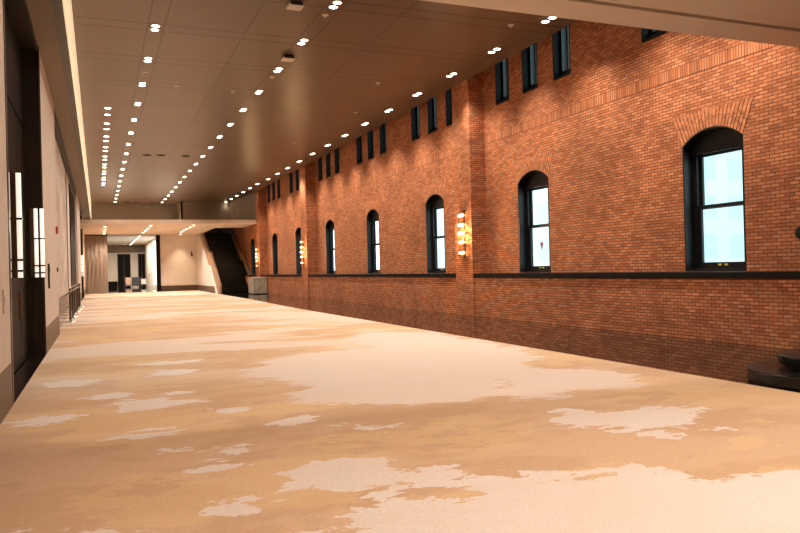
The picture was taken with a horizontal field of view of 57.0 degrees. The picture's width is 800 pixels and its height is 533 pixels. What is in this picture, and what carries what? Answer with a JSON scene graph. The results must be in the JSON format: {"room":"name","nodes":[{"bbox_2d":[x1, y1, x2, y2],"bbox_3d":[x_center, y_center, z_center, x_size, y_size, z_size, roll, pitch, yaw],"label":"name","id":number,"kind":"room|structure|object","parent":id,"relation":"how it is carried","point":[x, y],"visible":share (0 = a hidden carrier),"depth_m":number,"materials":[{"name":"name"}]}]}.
{"room":"lobby","nodes":[
{"label":"lobby","id":0,"kind":"room"},
{"bbox_2d":[0,0,13,424],"bbox_3d":[-2.180,-1.511,2.022,0.412,6.340,15.360,-1,0,-22],"label":"wall","id":1,"kind":"structure","parent":0,"point":[6,347],"depth_m":8.84,"materials":[{"name":"beige paint"}]},
{"bbox_2d":[2,289,5,313],"bbox_3d":[-4.566,0.404,8.499,0.026,0.280,0.100,-1,0,-22],"label":"wall plate","id":2,"kind":"object","parent":1,"relation":"attached to","point":[3,290],"visible":1,"depth_m":8.46,"materials":[{"name":"white plastic"}]},
{"bbox_2d":[4,0,13,385],"bbox_3d":[-5.146,-1.349,9.405,0.220,6.200,0.435,-1,0,-22],"label":"door frame","id":3,"kind":"structure","parent":1,"relation":"attached to","point":[4,0],"depth_m":9.62,"materials":[{"name":"black metal"}]},
{"bbox_2d":[26,0,90,218],"bbox_3d":[-16.788,-4.943,37.192,1.800,1.445,62.560,-1,0,-22],"label":"ceiling","id":4,"kind":"structure","parent":0,"point":[52,20],"depth_m":17.64,"materials":[{"name":"paint"}]},
{"bbox_2d":[51,0,89,218],"bbox_3d":[-14.942,-4.281,34.708,0.160,0.016,56.540,-1,0,-22],"label":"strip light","id":5,"kind":"object","parent":4,"relation":"in","point":[60,28],"depth_m":18.37,"materials":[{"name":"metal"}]},
{"bbox_2d":[62,0,90,217],"bbox_3d":[-14.903,-4.901,34.894,0.060,1.225,56.840,-1,0,-22],"label":"light","id":6,"kind":"object","parent":4,"relation":"attached to","point":[67,15],"depth_m":19.32,"materials":[{"name":"white plastic"}]},
{"bbox_2d":[38,46,81,354],"bbox_3d":[-14.422,-1.136,31.769,0.488,6.340,36.300,-1,0,-22],"label":"wall","id":7,"kind":"structure","parent":0,"point":[46,106],"depth_m":19.88,"materials":[{"name":"beige paint"}]},
{"bbox_2d":[5,0,44,371],"bbox_3d":[-6.293,-1.385,12.062,0.358,6.340,6.340,-1,0,-22],"label":"door","id":8,"kind":"structure","parent":7,"relation":"in","point":[22,75],"depth_m":14.67,"materials":[{"name":"brown metal"}]},
{"bbox_2d":[9,172,23,277],"bbox_3d":[-5.105,-0.545,9.728,0.215,1.390,0.140,-1,0,-22],"label":"window","id":9,"kind":"structure","parent":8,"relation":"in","point":[16,218],"depth_m":9.68,"materials":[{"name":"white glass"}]},
{"bbox_2d":[29,208,45,276],"bbox_3d":[-7.341,-0.477,14.906,0.275,1.390,0.140,-1,0,-22],"label":"window","id":10,"kind":"structure","parent":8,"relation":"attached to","point":[36,216],"depth_m":14.89,"materials":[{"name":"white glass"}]},
{"bbox_2d":[48,264,49,288],"bbox_3d":[-7.753,0.212,16.274,0.042,0.550,0.160,-1,0,-22],"label":"door handle","id":11,"kind":"object","parent":7,"relation":"attached to","point":[48,264],"visible":1,"depth_m":16.20,"materials":[{"name":"black paint"}]},
{"bbox_2d":[80,209,83,296],"bbox_3d":[-22.877,-0.877,52.511,0.358,6.340,8.500,-1,0,-22],"label":"door","id":12,"kind":"structure","parent":7,"relation":"in","point":[81,235],"depth_m":56.42,"materials":[{"name":"brown metal"}]},
{"bbox_2d":[81,255,83,275],"bbox_3d":[-21.023,-0.058,48.591,0.275,1.390,0.140,-1,0,-22],"label":"wall sconce","id":13,"kind":"object","parent":7,"relation":"attached to","point":[82,264],"visible":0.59,"depth_m":48.57,"materials":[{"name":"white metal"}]},
{"bbox_2d":[60,316,68,332],"bbox_3d":[-13.746,2.009,30.791,0.112,0.014,22.530,-1,0,-22],"label":"floor","id":14,"kind":"structure","parent":0,"point":[63,324],"depth_m":23.90,"materials":[{"name":"carpet"}]},
{"bbox_2d":[82,216,85,295],"bbox_3d":[-26.486,-0.767,61.298,0.406,6.340,10.500,-1,0,-22],"label":"wall","id":15,"kind":"structure","parent":0,"point":[82,216],"depth_m":60.27,"materials":[{"name":"beige paint"}]},
{"bbox_2d":[107,245,144,286],"bbox_3d":[-39.004,-0.441,103.070,9.900,6.500,0.500,-1,0,-22],"label":"wall","id":16,"kind":"structure","parent":0,"point":[112,250],"depth_m":102.77,"materials":[{"name":"paint"}]},
{"bbox_2d":[117,254,130,286],"bbox_3d":[-38.574,0.519,103.002,1.700,4.560,0.130,-1,0,-22],"label":"door","id":17,"kind":"structure","parent":16,"relation":"in","point":[123,260],"depth_m":102.95,"materials":[{"name":"brown metal"}]},
{"bbox_2d":[138,254,145,285],"bbox_3d":[-36.424,0.466,103.885,0.950,4.560,0.130,-1,0,-22],"label":"door","id":18,"kind":"structure","parent":16,"relation":"in","point":[141,265],"depth_m":103.86,"materials":[{"name":"brown metal"}]},
{"bbox_2d":[107,235,155,244],"bbox_3d":[-32.469,-2.980,85.408,8.700,0.730,38.200,-1,0,-22],"label":"ceiling","id":19,"kind":"structure","parent":0,"point":[111,240],"depth_m":88.34,"materials":[{"name":"paint"}]},
{"bbox_2d":[145,238,156,287],"bbox_3d":[-28.538,-0.382,86.392,0.400,5.780,38.300,-1,0,-22],"label":"wall","id":20,"kind":"structure","parent":0,"point":[148,247],"depth_m":96.19,"materials":[{"name":"paint"}]},
{"bbox_2d":[152,240,156,284],"bbox_3d":[-28.827,-0.459,86.815,0.090,5.250,9.500,-1,0,-22],"label":"window","id":21,"kind":"structure","parent":20,"relation":"in","point":[154,242],"depth_m":88.68,"materials":[{"name":"white"}]},
{"bbox_2d":[80,193,256,235],"bbox_3d":[-19.721,-4.162,60.763,12.670,2.360,17.100,-1,0,-22],"label":"ceiling","id":22,"kind":"structure","parent":0,"point":[117,219],"depth_m":61.44,"materials":[{"name":"paint"}]},
{"bbox_2d":[85,234,107,293],"bbox_3d":[-26.669,-0.205,64.746,1.820,5.200,0.308,-1,0,-22],"label":"curtain","id":23,"kind":"object","parent":22,"relation":"hanging from","point":[96,255],"visible":0.9,"depth_m":64.73,"materials":[{"name":"fabric"}]},
{"bbox_2d":[160,235,197,290],"bbox_3d":[-20.614,-0.342,68.664,3.300,5.220,0.315,-1,0,-22],"label":"wall","id":24,"kind":"structure","parent":0,"point":[179,272],"depth_m":68.53,"materials":[{"name":"paint"}]},
{"bbox_2d":[155,235,160,291],"bbox_3d":[-22.305,-0.300,67.978,0.350,5.220,0.500,-1,0,-22],"label":"trim","id":25,"kind":"structure","parent":24,"relation":"attached to","point":[158,262],"depth_m":67.75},
{"bbox_2d":[197,234,217,292],"bbox_3d":[-16.937,-0.445,64.182,0.125,5.220,12.400,-1,0,-22],"label":"wall","id":26,"kind":"structure","parent":0,"point":[206,282],"depth_m":65.19,"materials":[{"name":"paint"}]},
{"bbox_2d":[204,228,221,287],"bbox_3d":[-18.677,-2.120,74.244,4.100,8.700,0.500,-1,0,-22],"label":"wall","id":27,"kind":"structure","parent":0,"point":[215,230],"depth_m":74.01,"materials":[{"name":"white paint"}]},
{"bbox_2d":[71,0,577,204],"bbox_3d":[-7.184,-5.824,31.175,11.480,0.200,73.000,-1,0,-22],"label":"ceiling","id":28,"kind":"structure","parent":0,"point":[210,49],"depth_m":22.51,"materials":[{"name":"beige paint"}]},
{"bbox_2d":[143,57,152,61],"bbox_3d":[-6.998,-5.742,20.452,0.240,0.017,0.540,-1,0,-22],"label":"recessed light","id":29,"kind":"object","parent":28,"relation":"in","point":[148,58],"visible":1,"depth_m":20.42,"materials":[{"name":"white plastic"}]},
{"bbox_2d":[150,24,160,30],"bbox_3d":[-5.921,-5.775,17.825,0.240,0.017,0.540,-1,0,-22],"label":"recessed light","id":30,"kind":"object","parent":28,"relation":"in","point":[156,26],"visible":1,"depth_m":17.79,"materials":[{"name":"white"}]},
{"bbox_2d":[273,67,282,71],"bbox_3d":[-3.613,-5.826,21.841,0.240,0.017,0.540,-1,0,-22],"label":"recessed light","id":31,"kind":"object","parent":28,"relation":"in","point":[278,69],"visible":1,"depth_m":21.76,"materials":[{"name":"white plastic"}]},
{"bbox_2d":[281,54,294,61],"bbox_3d":[-3.112,-5.790,20.463,0.340,0.120,0.350,-1,0,-22],"label":"ceiling speaker","id":32,"kind":"object","parent":28,"relation":"attached to","point":[286,58],"visible":1,"depth_m":20.37,"materials":[{"name":"white plastic"}]},
{"bbox_2d":[286,0,303,10],"bbox_3d":[-2.334,-5.818,16.404,0.340,0.120,0.350,-1,0,-22],"label":"ceiling speaker","id":33,"kind":"object","parent":28,"relation":"attached to","point":[292,5],"visible":1,"depth_m":16.31,"materials":[{"name":"white plastic"}]},
{"bbox_2d":[297,38,308,44],"bbox_3d":[-2.536,-5.859,19.213,0.240,0.017,0.540,-1,0,-22],"label":"recessed light","id":34,"kind":"object","parent":28,"relation":"in","point":[303,40],"visible":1,"depth_m":19.17,"materials":[{"name":"white"}]},
{"bbox_2d":[328,0,342,8],"bbox_3d":[-1.459,-5.892,16.586,0.240,0.017,0.540,-1,0,-22],"label":"recessed light","id":35,"kind":"object","parent":28,"relation":"in","point":[337,2],"visible":1,"depth_m":16.56,"materials":[{"name":"white plastic"}]},
{"bbox_2d":[446,72,457,76],"bbox_3d":[1.603,-5.957,22.901,0.240,0.017,0.540,-1,0,-22],"label":"recessed light","id":36,"kind":"object","parent":28,"relation":"in","point":[453,73],"visible":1,"depth_m":22.84,"materials":[{"name":"white"}]},
{"bbox_2d":[487,48,500,52],"bbox_3d":[2.616,-5.988,20.430,0.240,0.017,0.540,-1,0,-22],"label":"recessed light","id":37,"kind":"object","parent":28,"relation":"in","point":[493,48],"visible":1,"depth_m":20.41,"materials":[{"name":"white"}]},
{"bbox_2d":[540,16,556,22],"bbox_3d":[3.629,-6.019,17.960,0.240,0.017,0.540,-1,0,-22],"label":"recessed light","id":38,"kind":"object","parent":28,"relation":"in","point":[549,17],"visible":0.87,"depth_m":18.00,"materials":[{"name":"white"}]},
{"bbox_2d":[14,286,799,402],"bbox_3d":[-16.996,2.207,54.072,16.500,0.120,123.000,-1,0,-22],"label":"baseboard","id":39,"kind":"structure","parent":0,"point":[710,359],"depth_m":15.16,"materials":[{"name":"brick"}]},
{"bbox_2d":[125,278,130,286],"bbox_3d":[-35.332,2.076,95.773,0.680,1.250,0.970,-1,0,-22],"label":"armchair","id":40,"kind":"object","parent":39,"relation":"on","point":[127,280],"visible":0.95,"depth_m":95.87,"materials":[{"name":"beige fabric"}]},
{"bbox_2d":[132,277,140,286],"bbox_3d":[-33.760,2.008,94.257,1.040,1.300,0.970,-1,0,-22],"label":"armchair","id":41,"kind":"object","parent":39,"relation":"on","point":[136,281],"visible":0.92,"depth_m":94.42,"materials":[{"name":"grey fabric"}]},
{"bbox_2d":[201,228,251,292],"bbox_3d":[-16.058,-0.799,65.952,2.850,5.891,16.800,-1,0,-22],"label":"staircase","id":42,"kind":"structure","parent":39,"relation":"on","point":[229,264],"depth_m":62.21,"materials":[{"name":"brown wood"}]},
{"bbox_2d":[248,277,266,293],"bbox_3d":[-10.256,1.377,53.009,1.000,1.190,1.880,-1,0,-22],"label":"box","id":43,"kind":"object","parent":39,"relation":"on","point":[256,285],"visible":1,"depth_m":52.22,"materials":[{"name":"stone"}]},
{"bbox_2d":[0,290,799,532],"bbox_3d":[-8.942,1.888,31.897,9.617,0.014,75.850,-1,0,-22],"label":"carpet","id":44,"kind":"object","parent":39,"relation":"on","point":[190,411],"visible":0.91,"depth_m":7.00,"materials":[{"name":"beige carpet"}]},
{"bbox_2d":[64,287,76,322],"bbox_3d":[-11.400,1.323,25.465,0.400,1.215,0.400,-1,0,-22],"label":"stanchion","id":45,"kind":"object","parent":44,"relation":"on","point":[69,288],"visible":0.99,"depth_m":25.43,"materials":[{"name":"silver metal"}]},
{"bbox_2d":[67,286,77,318],"bbox_3d":[-12.339,1.352,27.782,0.400,1.215,0.400,-1,0,-22],"label":"stanchion","id":46,"kind":"object","parent":44,"relation":"on","point":[72,287],"visible":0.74,"depth_m":27.75,"materials":[{"name":"silver metal"}]},
{"bbox_2d":[74,285,79,314],"bbox_3d":[-13.287,1.381,30.095,0.400,1.215,0.400,-1,0,-22],"label":"stanchion","id":47,"kind":"object","parent":44,"relation":"on","point":[74,285],"visible":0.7,"depth_m":30.06,"materials":[{"name":"silver metal"}]},
{"bbox_2d":[76,285,79,312],"bbox_3d":[-14.198,1.409,32.316,0.400,1.215,0.400,-1,0,-22],"label":"stanchion","id":48,"kind":"object","parent":44,"relation":"on","point":[77,311],"visible":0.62,"depth_m":32.28,"materials":[{"name":"silver metal"}]},
{"bbox_2d":[77,284,82,309],"bbox_3d":[-15.175,1.438,34.725,0.400,1.215,0.400,-1,0,-22],"label":"stanchion","id":49,"kind":"object","parent":44,"relation":"on","point":[77,284],"visible":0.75,"depth_m":34.70,"materials":[{"name":"silver metal"}]},
{"bbox_2d":[79,284,81,307],"bbox_3d":[-16.266,1.472,37.412,0.400,1.215,0.400,-1,0,-22],"label":"stanchion","id":50,"kind":"object","parent":44,"relation":"on","point":[80,306],"visible":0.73,"depth_m":37.38,"materials":[{"name":"silver metal"}]},
{"bbox_2d":[747,348,799,390],"bbox_3d":[5.598,1.302,9.413,2.100,0.350,2.100,-1,0,-22],"label":"platform","id":51,"kind":"object","parent":39,"relation":"on","point":[784,372],"visible":1,"depth_m":9.34,"materials":[{"name":"black paint"}]},
{"bbox_2d":[222,20,799,348],"bbox_3d":[-2.826,-2.602,37.245,0.980,8.700,81.000,-1,0,-22],"label":"wall","id":52,"kind":"structure","parent":0,"point":[608,136],"depth_m":18.91,"materials":[{"name":"red brick"}]},
{"bbox_2d":[251,238,254,274],"bbox_3d":[-11.721,-0.827,59.732,0.406,2.948,1.608,-1,0,-22],"label":"window","id":53,"kind":"structure","parent":52,"relation":"in","point":[252,239],"depth_m":60.39,"materials":[{"name":"black paint"}]},
{"bbox_2d":[268,185,269,202],"bbox_3d":[-9.343,-5.482,53.729,0.472,1.640,0.808,-1,0,-22],"label":"window","id":54,"kind":"structure","parent":52,"relation":"in","point":[268,185],"depth_m":54.01,"materials":[{"name":"black paint"}]},
{"bbox_2d":[272,182,274,200],"bbox_3d":[-8.748,-5.500,52.276,0.472,1.640,0.808,-1,0,-22],"label":"window","id":55,"kind":"structure","parent":52,"relation":"in","point":[273,183],"depth_m":52.56,"materials":[{"name":"black paint"}]},
{"bbox_2d":[272,233,277,273],"bbox_3d":[-8.656,-0.921,52.257,0.406,2.948,1.608,-1,0,-22],"label":"window","id":56,"kind":"structure","parent":52,"relation":"in","point":[274,238],"depth_m":52.90,"materials":[{"name":"black paint"}]},
{"bbox_2d":[277,179,279,198],"bbox_3d":[-8.152,-5.518,50.824,0.472,1.640,0.808,-1,0,-22],"label":"window","id":57,"kind":"structure","parent":52,"relation":"in","point":[278,181],"depth_m":51.11,"materials":[{"name":"black paint"}]},
{"bbox_2d":[289,172,292,192],"bbox_3d":[-6.806,-5.560,47.539,0.472,1.640,0.808,-1,0,-22],"label":"window","id":58,"kind":"structure","parent":52,"relation":"in","point":[290,174],"depth_m":47.82,"materials":[{"name":"black paint"}]},
{"bbox_2d":[295,169,298,190],"bbox_3d":[-6.210,-5.578,46.087,0.472,1.640,0.808,-1,0,-22],"label":"window","id":59,"kind":"structure","parent":52,"relation":"in","point":[296,171],"depth_m":46.38,"materials":[{"name":"black paint"}]},
{"bbox_2d":[295,227,301,273],"bbox_3d":[-6.118,-0.999,46.067,0.406,2.948,1.608,-1,0,-22],"label":"window","id":60,"kind":"structure","parent":52,"relation":"in","point":[298,230],"depth_m":46.72,"materials":[{"name":"black paint"}]},
{"bbox_2d":[300,239,303,265],"bbox_3d":[-5.680,-0.827,42.807,0.158,1.560,0.444,-1,0,-22],"label":"sconce","id":61,"kind":"object","parent":52,"relation":"attached to","point":[302,241],"visible":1,"depth_m":42.78,"materials":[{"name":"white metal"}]},
{"bbox_2d":[318,157,322,180],"bbox_3d":[-4.268,-5.637,41.350,0.472,1.640,0.808,-1,0,-22],"label":"window","id":62,"kind":"structure","parent":52,"relation":"in","point":[320,178],"depth_m":41.64,"materials":[{"name":"black paint"}]},
{"bbox_2d":[326,153,330,177],"bbox_3d":[-3.672,-5.655,39.898,0.472,1.640,0.808,-1,0,-22],"label":"window","id":63,"kind":"structure","parent":52,"relation":"in","point":[328,165],"depth_m":40.18,"materials":[{"name":"black paint"}]},
{"bbox_2d":[325,219,335,273],"bbox_3d":[-3.580,-1.076,39.878,0.406,2.948,1.608,-1,0,-22],"label":"window","id":64,"kind":"structure","parent":52,"relation":"in","point":[330,245],"depth_m":40.52,"materials":[{"name":"black paint"}]},
{"bbox_2d":[334,148,339,173],"bbox_3d":[-3.077,-5.674,38.445,0.472,1.640,0.808,-1,0,-22],"label":"window","id":65,"kind":"structure","parent":52,"relation":"in","point":[336,152],"depth_m":38.73,"materials":[{"name":"black paint"}]},
{"bbox_2d":[356,136,362,164],"bbox_3d":[-1.730,-5.715,35.160,0.472,1.640,0.808,-1,0,-22],"label":"window","id":66,"kind":"structure","parent":52,"relation":"in","point":[359,139],"depth_m":35.45,"materials":[{"name":"black paint"}]},
{"bbox_2d":[367,130,373,159],"bbox_3d":[-1.135,-5.733,33.708,0.472,1.640,0.808,-1,0,-22],"label":"window","id":67,"kind":"structure","parent":52,"relation":"in","point":[370,135],"depth_m":34.00,"materials":[{"name":"black paint"}]},
{"bbox_2d":[366,209,379,273],"bbox_3d":[-1.042,-1.154,33.688,0.406,2.948,1.608,-1,0,-22],"label":"window","id":68,"kind":"structure","parent":52,"relation":"in","point":[372,217],"depth_m":34.32,"materials":[{"name":"black paint"}]},
{"bbox_2d":[379,123,386,154],"bbox_3d":[-0.539,-5.751,32.255,0.472,1.640,0.808,-1,0,-22],"label":"window","id":69,"kind":"structure","parent":52,"relation":"in","point":[382,129],"depth_m":32.54,"materials":[{"name":"black paint"}]},
{"bbox_2d":[411,105,419,140],"bbox_3d":[0.808,-5.793,28.971,0.472,1.640,0.808,-1,0,-22],"label":"window","id":70,"kind":"structure","parent":52,"relation":"in","point":[415,120],"depth_m":29.25,"materials":[{"name":"black paint"}]},
{"bbox_2d":[427,96,436,133],"bbox_3d":[1.403,-5.811,27.518,0.472,1.640,0.808,-1,0,-22],"label":"window","id":71,"kind":"structure","parent":52,"relation":"in","point":[432,103],"depth_m":27.80,"materials":[{"name":"black paint"}]},
{"bbox_2d":[425,194,445,272],"bbox_3d":[1.495,-1.232,27.499,0.406,2.948,1.608,-1,0,-22],"label":"window","id":72,"kind":"structure","parent":52,"relation":"in","point":[434,202],"depth_m":28.12,"materials":[{"name":"black paint"}]},
{"bbox_2d":[445,88,451,126],"bbox_3d":[1.999,-5.829,26.066,0.472,1.640,0.808,-1,0,-22],"label":"window","id":73,"kind":"structure","parent":52,"relation":"in","point":[448,94],"depth_m":26.36,"materials":[{"name":"black paint"}]},
{"bbox_2d":[458,210,467,257],"bbox_3d":[2.039,-1.063,23.980,0.158,1.560,0.444,-1,0,-22],"label":"sconce","id":74,"kind":"object","parent":52,"relation":"attached to","point":[463,233],"visible":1,"depth_m":23.94,"materials":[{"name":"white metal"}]},
{"bbox_2d":[495,58,508,104],"bbox_3d":[3.345,-5.870,22.782,0.472,1.640,0.808,-1,0,-22],"label":"window","id":75,"kind":"structure","parent":52,"relation":"in","point":[501,68],"depth_m":23.07,"materials":[{"name":"black paint"}]},
{"bbox_2d":[521,43,537,93],"bbox_3d":[3.941,-5.888,21.329,0.472,1.640,0.808,-1,0,-22],"label":"window","id":76,"kind":"structure","parent":52,"relation":"in","point":[529,55],"depth_m":21.61,"materials":[{"name":"black paint"}]},
{"bbox_2d":[518,170,550,271],"bbox_3d":[4.033,-1.309,21.309,0.406,2.948,1.608,-1,0,-22],"label":"window","id":77,"kind":"structure","parent":52,"relation":"in","point":[533,180],"depth_m":21.91,"materials":[{"name":"black paint"}]},
{"bbox_2d":[552,25,570,80],"bbox_3d":[4.537,-5.907,19.876,0.472,1.640,0.808,-1,0,-22],"label":"window","id":78,"kind":"structure","parent":52,"relation":"in","point":[560,39],"depth_m":20.16,"materials":[{"name":"black paint"}]},
{"bbox_2d":[641,28,666,42],"bbox_3d":[5.883,-5.948,16.592,0.472,1.640,0.808,-1,0,-22],"label":"window","id":79,"kind":"structure","parent":52,"relation":"in","point":[647,34],"depth_m":16.85,"materials":[{"name":"black paint"}]},
{"bbox_2d":[682,126,746,270],"bbox_3d":[6.571,-1.387,15.120,0.406,2.948,1.608,-1,0,-22],"label":"window","id":80,"kind":"structure","parent":52,"relation":"in","point":[714,140],"depth_m":15.69,"materials":[{"name":"black paint"}]},
{"bbox_2d":[795,226,799,238],"bbox_3d":[7.135,-0.605,13.115,0.120,0.250,0.250,-1,0,-22],"label":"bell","id":81,"kind":"object","parent":52,"relation":"attached to","point":[797,231],"visible":1,"depth_m":13.11,"materials":[{"name":"metal"}]},
{"bbox_2d":[422,0,799,46],"bbox_3d":[4.111,-4.963,4.147,13.020,2.210,14.440,-1,0,-22],"label":"ceiling","id":82,"kind":"structure","parent":0,"point":[776,22],"depth_m":11.20,"materials":[{"name":"paint"}]},
{"label":"outside","id":83,"kind":"structure","parent":0,"visible":0},
{"bbox_3d":[99.844,3.442,116.553,247.000,0.300,380.000,-1,0,-22],"label":"ground","id":84,"kind":"structure","parent":83,"visible":0},
{"bbox_2d":[437,150,744,267],"bbox_3d":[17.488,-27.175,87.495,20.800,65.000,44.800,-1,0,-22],"label":"window panes","id":85,"kind":"structure","parent":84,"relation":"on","point":[723,227],"depth_m":69.03,"materials":[{"name":"clear glass"}]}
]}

